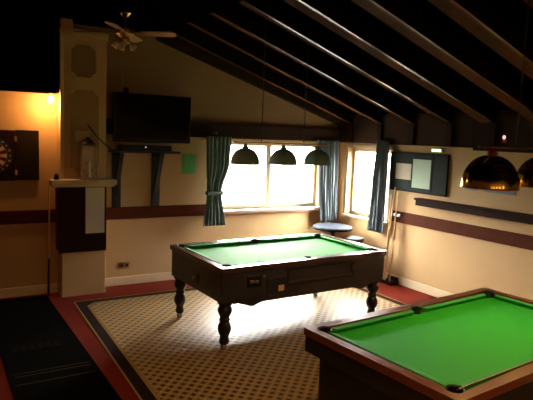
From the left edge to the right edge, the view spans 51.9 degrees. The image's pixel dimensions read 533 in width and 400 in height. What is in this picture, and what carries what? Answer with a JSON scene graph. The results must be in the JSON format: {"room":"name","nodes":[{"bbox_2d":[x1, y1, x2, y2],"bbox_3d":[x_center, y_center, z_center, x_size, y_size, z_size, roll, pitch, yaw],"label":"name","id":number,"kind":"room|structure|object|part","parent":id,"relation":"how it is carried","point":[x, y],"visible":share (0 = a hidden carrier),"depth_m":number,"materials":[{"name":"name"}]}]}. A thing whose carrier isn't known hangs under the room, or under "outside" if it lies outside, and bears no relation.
{"room":"pool hall","nodes":[
{"label":"pool hall","id":0,"kind":"room"},
{"bbox_2d":[0,8,58,93],"bbox_3d":[-4.329,-1.646,5.373,4.300,0.870,0.380,-2,8,-31],"label":"ceiling","id":1,"kind":"structure","parent":0,"point":[29,41],"depth_m":6.17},
{"bbox_2d":[48,93,53,102],"bbox_3d":[-2.558,-1.210,6.498,0.072,0.116,0.072,-2,8,-31],"label":"spot lamp","id":2,"kind":"object","parent":1,"relation":"attached to","point":[50,98],"visible":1,"depth_m":6.48,"materials":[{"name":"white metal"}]},
{"bbox_2d":[56,18,105,297],"bbox_3d":[-2.310,-0.483,6.835,0.535,3.360,0.280,-2,8,-31],"label":"wall pier","id":3,"kind":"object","parent":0,"point":[78,273],"visible":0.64,"depth_m":6.76,"materials":[{"name":"paint"}]},
{"bbox_2d":[59,36,63,177],"bbox_3d":[-2.438,-1.096,6.516,0.042,1.660,0.042,-2,8,-31],"label":"trim","id":4,"kind":"structure","parent":3,"relation":"attached to","point":[61,76],"depth_m":6.50,"materials":[{"name":"beige paint"}]},
{"bbox_2d":[55,187,106,253],"bbox_3d":[-2.281,0.237,6.750,0.597,0.812,0.059,-2,8,-31],"label":"wall panel","id":5,"kind":"object","parent":3,"relation":"attached to","point":[70,202],"visible":0.84,"depth_m":6.68,"materials":[{"name":"brown wood"}]},
{"bbox_2d":[86,187,104,233],"bbox_3d":[-2.125,0.129,6.790,0.230,0.570,0.006,-2,8,-31],"label":"paper notice","id":6,"kind":"object","parent":5,"relation":"attached to","point":[95,196],"visible":1,"depth_m":6.79,"materials":[{"name":"white paper"}]},
{"bbox_2d":[75,130,88,140],"bbox_3d":[-2.243,-0.777,6.657,0.170,0.130,0.016,-2,8,-31],"label":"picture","id":7,"kind":"object","parent":3,"relation":"attached to","point":[79,135],"visible":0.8,"depth_m":6.64,"materials":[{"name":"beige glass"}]},
{"bbox_2d":[49,178,116,187],"bbox_3d":[-2.223,-0.207,6.654,0.770,0.090,0.179,-2,8,-31],"label":"mantel shelf","id":8,"kind":"object","parent":3,"relation":"attached to","point":[112,182],"visible":0.99,"depth_m":6.58,"materials":[{"name":"beige paint"}]},
{"bbox_2d":[78,137,97,179],"bbox_3d":[-2.165,-0.507,6.649,0.210,0.510,0.180,-2,8,-31],"label":"glass lantern","id":9,"kind":"object","parent":8,"relation":"on","point":[87,141],"visible":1,"depth_m":6.64,"materials":[{"name":"gold metal"}]},
{"bbox_2d":[86,161,90,177],"bbox_3d":[-2.170,-0.373,6.664,0.060,0.200,0.060,-2,8,-31],"label":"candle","id":10,"kind":"object","parent":9,"relation":"on","point":[88,163],"depth_m":6.64,"materials":[{"name":"beige wax"}]},
{"bbox_2d":[69,41,97,80],"bbox_3d":[-2.196,-1.667,6.572,0.280,0.380,0.004,-2,8,-31],"label":"trim","id":11,"kind":"structure","parent":3,"relation":"attached to","point":[82,56],"depth_m":6.57,"materials":[{"name":"beige paint"}]},
{"bbox_2d":[67,86,100,174],"bbox_3d":[-2.222,-0.834,6.672,0.335,1.000,0.004,-2,8,-31],"label":"trim","id":12,"kind":"structure","parent":3,"relation":"attached to","point":[83,103],"depth_m":6.66,"materials":[{"name":"paint"}]},
{"bbox_2d":[59,27,108,41],"bbox_3d":[-2.172,-1.974,6.530,0.575,0.100,0.030,-2,8,-31],"label":"trim","id":13,"kind":"structure","parent":3,"relation":"attached to","point":[67,32],"depth_m":6.51,"materials":[{"name":"paint"}]},
{"bbox_2d":[87,124,111,148],"bbox_3d":[-2.042,-0.787,6.825,0.145,0.301,0.391,5,7,25],"label":"cable","id":14,"kind":"object","parent":3,"relation":"attached to","point":[87,124],"visible":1,"depth_m":6.73,"materials":[{"name":"black plastic"}]},
{"bbox_2d":[0,24,339,291],"bbox_3d":[-2.606,-0.576,6.935,8.810,3.500,0.220,-2,8,-31],"label":"wall","id":15,"kind":"structure","parent":0,"point":[144,243],"depth_m":7.44,"materials":[{"name":"beige paint"}]},
{"bbox_2d":[0,130,38,180],"bbox_3d":[-3.221,-0.525,6.400,1.050,0.605,0.055,-2,8,-31],"label":"cabinet","id":16,"kind":"object","parent":15,"relation":"attached to","point":[24,144],"visible":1,"depth_m":6.56,"materials":[{"name":"brown wood"}]},
{"bbox_2d":[0,138,12,172],"bbox_3d":[-3.199,-0.518,6.365,0.451,0.451,0.038,-2,8,-31],"label":"dartboard","id":17,"kind":"object","parent":16,"relation":"attached to","point":[6,155],"visible":1,"depth_m":6.43,"materials":[{"name":"multicoloured paper"}]},
{"bbox_3d":[-2.884,-0.539,6.607,0.260,0.600,0.035,-2,8,-31],"label":"door","id":18,"kind":"part","parent":16,"relation":"part of","materials":[{"name":"brown wood"}]},
{"bbox_2d":[0,209,55,224],"bbox_3d":[-4.483,0.258,5.753,4.330,0.162,0.022,-2,8,-31],"label":"trim","id":19,"kind":"structure","parent":15,"relation":"attached to","point":[25,216],"depth_m":6.69,"materials":[{"name":"brown wood"}]},
{"bbox_2d":[0,283,56,298],"bbox_3d":[-4.518,1.180,5.860,4.330,0.115,0.020,-2,8,-31],"label":"baseboard","id":20,"kind":"structure","parent":15,"relation":"attached to","point":[37,289],"depth_m":6.79,"materials":[{"name":"beige paint"}]},
{"bbox_2d":[119,262,129,268],"bbox_3d":[-1.926,0.885,7.416,0.146,0.086,0.013,-2,8,-31],"label":"wall socket","id":21,"kind":"object","parent":15,"relation":"attached to","point":[122,265],"visible":1,"depth_m":7.41,"materials":[{"name":"gold metal"}]},
{"bbox_2d":[105,272,174,286],"bbox_3d":[-0.547,1.052,8.285,3.940,0.115,0.020,-2,8,-31],"label":"baseboard","id":22,"kind":"structure","parent":15,"relation":"attached to","point":[116,281],"depth_m":7.53,"materials":[{"name":"beige paint"}]},
{"bbox_2d":[108,150,180,206],"bbox_3d":[-1.619,-0.273,7.275,0.890,0.755,0.298,-2,8,-31],"label":"shelf","id":23,"kind":"object","parent":15,"relation":"attached to","point":[117,155],"visible":0.99,"depth_m":7.24,"materials":[{"name":"black wood"}]},
{"bbox_2d":[118,144,171,151],"bbox_3d":[-1.590,-0.680,7.177,0.660,0.075,0.204,-2,8,-31],"label":"box","id":24,"kind":"object","parent":23,"relation":"on","point":[158,148],"visible":0.96,"depth_m":7.08,"materials":[{"name":"black plastic"}]},
{"bbox_2d":[112,87,190,143],"bbox_3d":[-1.533,-1.106,7.253,1.050,0.690,0.234,-2,8,-31],"label":"television","id":25,"kind":"object","parent":15,"relation":"attached to","point":[141,118],"visible":1,"depth_m":7.13,"materials":[{"name":"black gloss plastic"},{"name":"dark screen glass"}]},
{"bbox_2d":[106,204,205,219],"bbox_3d":[-1.484,0.161,7.584,1.640,0.162,0.022,-2,8,-31],"label":"trim","id":26,"kind":"structure","parent":15,"relation":"attached to","point":[112,213],"depth_m":7.53,"materials":[{"name":"brown wood"}]},
{"bbox_2d":[182,154,194,173],"bbox_3d":[-1.100,-0.508,7.736,0.200,0.275,0.006,-2,8,-31],"label":"notice","id":27,"kind":"object","parent":15,"relation":"attached to","point":[188,160],"visible":1,"depth_m":7.73,"materials":[{"name":"green paper"}]},
{"bbox_2d":[203,132,231,226],"bbox_3d":[-0.709,-0.300,7.847,0.423,1.348,0.115,-2,8,-31],"label":"curtain","id":28,"kind":"object","parent":15,"relation":"hanging from","point":[218,148],"visible":1,"depth_m":7.82,"materials":[{"name":"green fabric"}]},
{"bbox_2d":[106,118,340,141],"bbox_3d":[-0.448,-1.002,8.025,3.850,0.200,0.080,-2,8,-31],"label":"trim","id":29,"kind":"structure","parent":15,"relation":"attached to","point":[196,129],"depth_m":8.18,"materials":[{"name":"brown wood"}]},
{"bbox_2d":[156,31,341,124],"bbox_3d":[-0.089,-1.796,8.125,3.210,1.270,0.100,-2,8,-31],"label":"trim","id":30,"kind":"structure","parent":15,"relation":"attached to","point":[177,43],"depth_m":7.88,"materials":[{"name":"brown wood"}]},
{"bbox_2d":[202,138,319,215],"bbox_3d":[0.064,-0.353,8.507,2.450,1.129,0.250,-2,8,-31],"label":"window","id":31,"kind":"structure","parent":15,"relation":"in","point":[249,209],"depth_m":8.54,"materials":[{"name":"paint"}]},
{"bbox_3d":[0.134,-0.893,8.363,2.450,0.017,0.017,-2,8,-31],"label":"curtain rail","id":32,"kind":"part","parent":31,"relation":"part of","materials":[{"name":"brown wood"}]},
{"bbox_3d":[0.056,0.149,8.537,1.920,0.045,0.190,-2,8,-31],"label":"sill","id":33,"kind":"part","parent":31,"relation":"part of","materials":[{"name":"white wood"}]},
{"bbox_2d":[317,140,338,222],"bbox_3d":[0.985,-0.300,8.873,0.466,1.340,0.051,-2,8,-31],"label":"curtain","id":34,"kind":"object","parent":15,"relation":"hanging from","point":[328,175],"visible":0.92,"depth_m":8.89,"materials":[{"name":"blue fabric"}]},
{"bbox_2d":[0,279,436,399],"bbox_3d":[0.032,1.820,2.742,8.810,0.100,10.180,-2,8,-31],"label":"floor","id":35,"kind":"structure","parent":0,"point":[65,306],"depth_m":6.26,"materials":[{"name":"red carpet"}]},
{"bbox_2d":[47,184,49,295],"bbox_3d":[-2.691,0.486,6.772,0.028,1.419,0.078,2,7,-2],"label":"pool cue","id":36,"kind":"object","parent":35,"relation":"on","point":[48,281],"visible":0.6,"depth_m":6.78,"materials":[{"name":"brown wood"}]},
{"bbox_2d":[0,295,121,399],"bbox_3d":[-1.875,1.455,4.794,0.735,0.010,4.420,-2,8,-31],"label":"mat","id":37,"kind":"object","parent":35,"relation":"on","point":[42,358],"visible":1,"depth_m":4.96,"materials":[{"name":"black rubber"}]},
{"bbox_2d":[74,288,405,399],"bbox_3d":[0.653,1.510,5.161,3.912,0.008,5.600,-2,8,-31],"label":"patterned rug","id":38,"kind":"object","parent":35,"relation":"on","point":[161,355],"visible":0.54,"depth_m":5.46,"materials":[{"name":"beige carpet"}]},
{"bbox_2d":[170,233,386,348],"bbox_3d":[0.129,0.945,6.254,2.148,0.822,1.254,-2,8,-33],"label":"pool table","id":39,"kind":"object","parent":38,"relation":"on","point":[247,271],"visible":0.98,"depth_m":5.84,"materials":[{"name":"brown wood"}]},
{"bbox_3d":[-0.977,1.062,6.188,0.145,0.435,0.145,-2,8,-33],"label":"leg","id":40,"kind":"part","parent":39,"relation":"part of","materials":[{"name":"brown wood"}]},
{"bbox_3d":[-0.737,0.798,5.650,0.012,0.110,0.140,-2,8,-33],"label":"plate","id":41,"kind":"part","parent":39,"relation":"part of","materials":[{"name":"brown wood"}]},
{"bbox_2d":[183,247,223,264],"bbox_3d":[-0.656,0.591,5.698,0.043,0.036,0.933,-2,8,-33],"label":"cushion","id":42,"kind":"object","parent":39,"relation":"on","point":[186,248],"depth_m":5.65,"materials":[{"name":"green fabric"}]},
{"bbox_2d":[186,240,250,247],"bbox_3d":[-0.537,0.518,6.375,0.852,0.036,0.043,-2,8,-33],"label":"cushion","id":43,"kind":"object","parent":39,"relation":"on","point":[235,242],"depth_m":6.36,"materials":[{"name":"green fabric"}]},
{"bbox_3d":[-0.407,1.184,5.310,0.145,0.435,0.145,-2,8,-33],"label":"leg","id":44,"kind":"part","parent":39,"relation":"part of","materials":[{"name":"brown wood"}]},
{"bbox_2d":[232,258,296,265],"bbox_3d":[0.012,0.636,5.527,0.852,0.036,0.043,-2,8,-33],"label":"cushion","id":45,"kind":"object","parent":39,"relation":"on","point":[292,258],"depth_m":5.47,"materials":[{"name":"green fabric"}]},
{"bbox_3d":[0.101,0.857,5.496,0.230,0.160,0.010,-2,8,-33],"label":"ball box door","id":46,"kind":"part","parent":39,"relation":"part of","materials":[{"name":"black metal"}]},
{"bbox_3d":[0.145,0.565,6.214,2.140,0.050,1.250,-2,8,-33],"label":"rail frame","id":47,"kind":"part","parent":39,"relation":"part of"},
{"bbox_3d":[0.144,0.596,6.218,2.112,0.017,1.222,-2,8,-33],"label":"cabinet moulding","id":48,"kind":"part","parent":39,"relation":"part of","materials":[{"name":"brown wood"}]},
{"bbox_2d":[259,235,314,242],"bbox_3d":[0.279,0.488,6.900,0.852,0.036,0.043,-2,8,-33],"label":"cushion","id":49,"kind":"object","parent":39,"relation":"on","point":[297,237],"depth_m":6.88,"materials":[{"name":"green fabric"}]},
{"bbox_3d":[0.594,0.775,5.806,0.900,0.170,0.008,-2,8,-33],"label":"ball return panel","id":50,"kind":"part","parent":39,"relation":"part of","materials":[{"name":"brown wood"}]},
{"bbox_2d":[311,250,368,256],"bbox_3d":[0.828,0.607,6.053,0.852,0.036,0.043,-2,8,-33],"label":"cushion","id":51,"kind":"object","parent":39,"relation":"on","point":[366,250],"depth_m":6.03,"materials":[{"name":"green fabric"}]},
{"bbox_2d":[320,236,369,250],"bbox_3d":[0.947,0.533,6.729,0.043,0.036,0.933,-2,8,-33],"label":"cushion","id":52,"kind":"object","parent":39,"relation":"on","point":[325,238],"depth_m":6.70,"materials":[{"name":"green fabric"}]},
{"bbox_3d":[1.227,1.125,6.361,0.145,0.435,0.145,-2,8,-33],"label":"leg","id":53,"kind":"part","parent":39,"relation":"part of","materials":[{"name":"brown wood"}]},
{"bbox_2d":[304,288,532,399],"bbox_3d":[1.423,1.281,3.804,2.068,0.814,1.215,-2,8,-35],"label":"pool table","id":54,"kind":"object","parent":38,"relation":"on","point":[477,344],"visible":1,"depth_m":3.48,"materials":[{"name":"green fabric"}]},
{"bbox_2d":[332,310,413,332],"bbox_3d":[0.773,0.862,3.888,0.816,0.036,0.043,-2,8,-35],"label":"cushion","id":55,"kind":"object","parent":54,"relation":"on","point":[399,315],"depth_m":3.87,"materials":[{"name":"green fabric"}]},
{"bbox_2d":[330,333,444,386],"bbox_3d":[0.688,0.934,3.232,0.043,0.036,0.898,-2,8,-35],"label":"cushion","id":56,"kind":"object","parent":54,"relation":"on","point":[336,335],"depth_m":3.19,"materials":[{"name":"green fabric"}]},
{"bbox_2d":[421,293,485,311],"bbox_3d":[1.536,0.829,4.427,0.816,0.036,0.043,-2,8,-35],"label":"cushion","id":57,"kind":"object","parent":54,"relation":"on","point":[438,306],"depth_m":4.39,"materials":[{"name":"green fabric"}]},
{"bbox_2d":[460,357,532,390],"bbox_3d":[1.338,0.975,3.094,0.816,0.036,0.043,-2,8,-35],"label":"cushion","id":58,"kind":"object","parent":54,"relation":"on","point":[467,385],"depth_m":3.02,"materials":[{"name":"green fabric"}]},
{"bbox_2d":[495,294,532,309],"bbox_3d":[2.186,0.870,4.289,0.043,0.036,0.898,-2,8,-35],"label":"cushion","id":59,"kind":"object","parent":54,"relation":"on","point":[505,299],"depth_m":4.49,"materials":[{"name":"green fabric"}]},
{"bbox_2d":[313,223,352,235],"bbox_3d":[1.010,0.763,8.504,0.616,0.737,0.616,-2,8,-31],"label":"round table","id":60,"kind":"object","parent":35,"relation":"on","point":[332,228],"visible":0.63,"depth_m":8.34,"materials":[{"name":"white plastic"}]},
{"bbox_2d":[342,236,363,243],"bbox_3d":[1.295,0.867,8.292,0.330,0.620,0.330,-2,8,-31],"label":"stool","id":61,"kind":"object","parent":35,"relation":"on","point":[358,239],"visible":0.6,"depth_m":8.16,"materials":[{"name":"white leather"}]},
{"bbox_2d":[380,275,398,285],"bbox_3d":[1.804,1.176,8.045,0.175,0.099,0.220,-2,8,-31],"label":"cue rack","id":62,"kind":"object","parent":35,"relation":"on","point":[394,280],"visible":0.79,"depth_m":7.99,"materials":[{"name":"brown wood"}]},
{"bbox_2d":[384,195,391,279],"bbox_3d":[1.780,0.549,8.015,0.028,1.251,0.134,5,7,24],"label":"pool cue","id":63,"kind":"object","parent":62,"relation":"on","point":[391,195],"visible":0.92,"depth_m":8.02,"materials":[{"name":"brown wood"}]},
{"bbox_2d":[383,187,395,278],"bbox_3d":[1.796,0.490,8.009,0.106,1.370,0.029,1,7,-7],"label":"pool cue","id":64,"kind":"object","parent":62,"relation":"on","point":[395,187],"visible":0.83,"depth_m":7.99,"materials":[{"name":"brown wood"}]},
{"bbox_2d":[388,191,397,280],"bbox_3d":[1.847,0.528,7.954,0.098,1.310,0.029,-4,9,-41],"label":"pool cue","id":65,"kind":"object","parent":62,"relation":"on","point":[389,279],"visible":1,"depth_m":7.96,"materials":[{"name":"brown wood"}]},
{"bbox_2d":[0,0,532,113],"bbox_3d":[0.163,-1.226,2.413,9.260,1.239,10.600,-2,8,-31],"label":"ceiling","id":66,"kind":"structure","parent":0,"point":[146,15],"depth_m":5.79,"materials":[{"name":"black wood"}]},
{"bbox_2d":[74,10,175,79],"bbox_3d":[-1.544,-1.639,5.975,0.841,0.809,0.841,-4,9,-43],"label":"ceiling fan","id":67,"kind":"object","parent":66,"relation":"hanging from","point":[127,33],"visible":1,"depth_m":5.91,"materials":[{"name":"brown wood"}]},
{"bbox_3d":[-1.902,-1.832,5.963,0.390,0.037,0.130,2,7,1],"label":"blade","id":68,"kind":"part","parent":67,"relation":"part of","materials":[{"name":"brown wood"}]},
{"bbox_3d":[-1.646,-1.681,5.945,0.082,0.086,0.070,-2,8,-31],"label":"lamp shade","id":69,"kind":"part","parent":67,"relation":"part of","materials":[{"name":"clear glass"}]},
{"bbox_3d":[-1.547,-1.775,5.592,0.130,0.037,0.390,2,7,1],"label":"blade","id":70,"kind":"part","parent":67,"relation":"part of","materials":[{"name":"brown wood"}]},
{"bbox_3d":[-1.549,-1.667,5.863,0.075,0.086,0.079,-2,8,-31],"label":"lamp shade","id":71,"kind":"part","parent":67,"relation":"part of","materials":[{"name":"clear glass"}]},
{"bbox_3d":[-1.440,-1.671,5.934,0.076,0.086,0.078,-2,8,-31],"label":"lamp shade","id":72,"kind":"part","parent":67,"relation":"part of","materials":[{"name":"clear glass"}]},
{"bbox_3d":[-1.528,-1.858,6.317,0.130,0.037,0.390,2,7,1],"label":"blade","id":73,"kind":"part","parent":67,"relation":"part of","materials":[{"name":"brown wood"}]},
{"bbox_3d":[-1.173,-1.802,5.947,0.390,0.037,0.130,2,7,1],"label":"blade","id":74,"kind":"part","parent":67,"relation":"part of","materials":[{"name":"brown wood"}]},
{"bbox_2d":[234,21,328,144],"bbox_3d":[0.219,-1.312,6.052,1.250,1.381,0.017,-2,8,-31],"label":"bar","id":75,"kind":"object","parent":66,"relation":"hanging from","point":[303,143],"visible":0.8,"depth_m":6.04,"materials":[{"name":"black metal"}]},
{"bbox_2d":[230,143,259,164],"bbox_3d":[-0.227,-0.498,5.891,0.320,0.224,0.320,-2,8,-31],"label":"pendant lamp","id":76,"kind":"object","parent":75,"relation":"hanging from","point":[244,155],"visible":1,"depth_m":5.79,"materials":[{"name":"metal"}]},
{"bbox_3d":[-0.228,-0.475,5.893,0.312,0.168,0.312,-2,8,-31],"label":"lamp shade","id":77,"kind":"part","parent":76,"relation":"part of","materials":[{"name":"metal"}]},
{"bbox_2d":[269,144,296,164],"bbox_3d":[0.190,-0.511,6.146,0.320,0.224,0.320,-2,8,-31],"label":"pendant lamp","id":78,"kind":"object","parent":75,"relation":"hanging from","point":[283,156],"visible":1,"depth_m":6.04,"materials":[{"name":"metal"}]},
{"bbox_2d":[303,145,330,165],"bbox_3d":[0.595,-0.524,6.393,0.320,0.224,0.320,-2,8,-31],"label":"pendant lamp","id":79,"kind":"object","parent":75,"relation":"hanging from","point":[317,156],"visible":1,"depth_m":6.29,"materials":[{"name":"metal"}]},
{"bbox_3d":[0.594,-0.502,6.396,0.312,0.168,0.312,-2,8,-31],"label":"lamp shade","id":80,"kind":"part","parent":79,"relation":"part of","materials":[{"name":"metal"}]},
{"bbox_2d":[478,0,532,149],"bbox_3d":[1.855,-0.950,3.823,1.000,1.188,0.017,-2,8,-31],"label":"bar","id":81,"kind":"object","parent":66,"relation":"hanging from","point":[479,146],"visible":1,"depth_m":3.77,"materials":[{"name":"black metal"}]},
{"bbox_2d":[460,148,519,190],"bbox_3d":[1.525,-0.217,3.721,0.384,0.276,0.384,-2,8,-31],"label":"pendant lamp","id":82,"kind":"object","parent":81,"relation":"hanging from","point":[491,171],"visible":1,"depth_m":3.60,"materials":[{"name":"gold metal"}]},
{"bbox_2d":[517,158,532,187],"bbox_3d":[2.037,-0.234,4.033,0.384,0.276,0.384,-2,8,-31],"label":"pendant lamp","id":83,"kind":"object","parent":81,"relation":"hanging from","point":[525,172],"visible":0.74,"depth_m":3.97,"materials":[{"name":"gold metal"}]},
{"bbox_2d":[335,111,532,299],"bbox_3d":[3.877,0.343,5.032,0.220,2.600,10.400,-2,8,-31],"label":"wall","id":84,"kind":"structure","parent":0,"point":[448,262],"depth_m":7.16,"materials":[{"name":"beige paint"}]},
{"bbox_2d":[167,24,356,123],"bbox_3d":[0.049,-1.777,7.899,3.210,1.245,0.130,-2,8,-31],"label":"beam","id":85,"kind":"structure","parent":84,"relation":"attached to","point":[184,32],"depth_m":7.73,"materials":[{"name":"brown wood"}]},
{"bbox_2d":[187,15,385,123],"bbox_3d":[0.393,-1.700,7.341,3.210,1.245,0.130,-2,8,-31],"label":"trim","id":86,"kind":"structure","parent":84,"relation":"attached to","point":[209,26],"depth_m":7.17,"materials":[{"name":"brown wood"}]},
{"bbox_2d":[210,6,417,123],"bbox_3d":[0.725,-1.625,6.799,3.210,1.245,0.130,-2,8,-31],"label":"ceiling beam","id":87,"kind":"structure","parent":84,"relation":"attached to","point":[230,15],"depth_m":6.62,"materials":[{"name":"brown wood"}]},
{"bbox_2d":[238,0,456,123],"bbox_3d":[1.069,-1.548,6.241,3.210,1.245,0.130,-2,8,-31],"label":"ceiling beam","id":88,"kind":"structure","parent":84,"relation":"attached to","point":[271,10],"depth_m":6.06,"materials":[{"name":"brown wood"}]},
{"bbox_2d":[347,124,353,141],"bbox_3d":[1.345,-1.067,8.741,0.040,0.280,0.100,-2,8,-31],"label":"trim","id":89,"kind":"structure","parent":84,"relation":"attached to","point":[350,126],"depth_m":8.71,"materials":[{"name":"brown wood"}]},
{"bbox_2d":[342,144,393,224],"bbox_3d":[1.613,-0.273,8.584,0.210,1.170,1.070,-2,8,-31],"label":"window","id":90,"kind":"structure","parent":84,"relation":"in","point":[364,148],"depth_m":8.94,"materials":[{"name":"paint"}]},
{"bbox_3d":[1.566,0.291,8.634,0.150,0.035,1.010,-2,8,-31],"label":"sill","id":91,"kind":"part","parent":90,"relation":"part of","materials":[{"name":"beige paint"}]},
{"bbox_2d":[367,140,388,233],"bbox_3d":[1.666,-0.205,8.184,0.057,1.380,0.362,-2,8,-31],"label":"curtain","id":92,"kind":"object","parent":84,"relation":"hanging from","point":[379,182],"visible":1,"depth_m":8.15,"materials":[{"name":"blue fabric"}]},
{"bbox_2d":[376,124,382,142],"bbox_3d":[1.689,-0.990,8.183,0.040,0.280,0.100,-2,8,-31],"label":"trim","id":93,"kind":"structure","parent":84,"relation":"attached to","point":[379,133],"depth_m":8.15,"materials":[{"name":"brown wood"}]},
{"bbox_2d":[283,0,499,123],"bbox_3d":[1.381,-1.478,5.733,3.210,1.245,0.210,-2,8,-31],"label":"ceiling beam","id":94,"kind":"structure","parent":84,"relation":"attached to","point":[328,13],"depth_m":5.61,"materials":[{"name":"brown wood"}]},
{"bbox_2d":[407,124,415,144],"bbox_3d":[2.022,-0.915,7.641,0.040,0.280,0.100,-2,8,-31],"label":"trim","id":95,"kind":"structure","parent":84,"relation":"attached to","point":[411,127],"depth_m":7.62,"materials":[{"name":"brown wood"}]},
{"bbox_2d":[383,271,452,297],"bbox_3d":[3.785,1.592,5.019,0.020,0.115,10.180,-2,8,-31],"label":"baseboard","id":96,"kind":"structure","parent":84,"relation":"attached to","point":[432,291],"depth_m":7.64,"materials":[{"name":"beige paint"}]},
{"bbox_2d":[389,151,449,196],"bbox_3d":[2.112,-0.377,7.641,0.034,0.560,1.040,-2,8,-31],"label":"notice board","id":97,"kind":"object","parent":84,"relation":"attached to","point":[439,173],"visible":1,"depth_m":7.47,"materials":[{"name":"black wood"}]},
{"bbox_2d":[395,163,411,179],"bbox_3d":[1.966,-0.411,7.866,0.004,0.225,0.300,-2,8,-31],"label":"paper sheet","id":98,"kind":"object","parent":97,"relation":"attached to","point":[403,171],"visible":1,"depth_m":7.86,"materials":[{"name":"white paper"}]},
{"bbox_2d":[411,159,430,189],"bbox_3d":[2.140,-0.359,7.576,0.004,0.400,0.325,-2,8,-31],"label":"paper sheet","id":99,"kind":"object","parent":97,"relation":"attached to","point":[421,171],"visible":1,"depth_m":7.57,"materials":[{"name":"green paper"}]},
{"bbox_3d":[2.305,-0.333,7.317,0.005,0.496,0.216,-2,8,-31],"label":"dark panel","id":100,"kind":"part","parent":97,"relation":"part of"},
{"bbox_2d":[338,112,532,152],"bbox_3d":[3.850,-0.564,4.760,0.060,0.460,10.180,-2,8,-31],"label":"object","id":101,"kind":"structure","parent":84,"relation":"attached to","point":[469,132],"depth_m":7.15,"materials":[{"name":"brown wood"}]},
{"bbox_2d":[431,149,443,151],"bbox_3d":[2.284,-0.662,7.330,0.049,0.044,0.180,-2,8,-31],"label":"emergency light","id":102,"kind":"object","parent":84,"relation":"attached to","point":[433,150],"visible":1,"depth_m":7.29,"materials":[{"name":"white plastic"}]},
{"bbox_2d":[351,0,532,121],"bbox_3d":[1.729,-1.399,5.167,3.210,1.245,0.210,-2,8,-31],"label":"ceiling beam","id":103,"kind":"structure","parent":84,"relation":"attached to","point":[399,15],"depth_m":5.07,"materials":[{"name":"brown wood"}]},
{"bbox_2d":[445,124,453,145],"bbox_3d":[2.365,-0.837,7.083,0.040,0.280,0.100,-2,8,-31],"label":"trim","id":104,"kind":"structure","parent":84,"relation":"attached to","point":[449,133],"depth_m":7.06,"materials":[{"name":"brown wood"}]},
{"bbox_2d":[392,210,532,249],"bbox_3d":[4.163,0.748,4.354,0.022,0.162,8.860,-2,8,-31],"label":"trim","id":105,"kind":"structure","parent":84,"relation":"attached to","point":[513,239],"depth_m":6.94,"materials":[{"name":"brown wood"}]},
{"bbox_2d":[414,198,532,224],"bbox_3d":[3.908,0.428,4.649,0.129,0.100,7.000,-2,8,-31],"label":"wall shelf","id":106,"kind":"object","parent":84,"relation":"attached to","point":[525,218],"visible":1,"depth_m":6.71,"materials":[{"name":"brown wood"}]},
{"bbox_2d":[428,0,532,79],"bbox_3d":[2.057,-1.325,4.634,3.210,1.245,0.210,-2,8,-31],"label":"ceiling beam","id":107,"kind":"structure","parent":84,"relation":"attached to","point":[477,17],"depth_m":4.41,"materials":[{"name":"brown wood"}]},
{"bbox_2d":[487,124,497,145],"bbox_3d":[2.698,-0.762,6.542,0.040,0.280,0.100,-2,8,-31],"label":"trim","id":108,"kind":"structure","parent":84,"relation":"attached to","point":[492,130],"depth_m":6.52,"materials":[{"name":"brown wood"}]},
{"bbox_2d":[484,190,515,194],"bbox_3d":[2.791,-0.127,6.563,0.011,0.100,0.430,-2,8,-31],"label":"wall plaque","id":109,"kind":"object","parent":84,"relation":"attached to","point":[490,191],"visible":0.49,"depth_m":6.51,"materials":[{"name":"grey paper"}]},
{"bbox_2d":[523,0,532,8],"bbox_3d":[2.395,-1.249,4.084,3.210,1.245,0.210,-2,8,-31],"label":"trim","id":110,"kind":"structure","parent":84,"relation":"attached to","point":[525,1],"depth_m":3.82,"materials":[{"name":"brown wood"}]}
]}

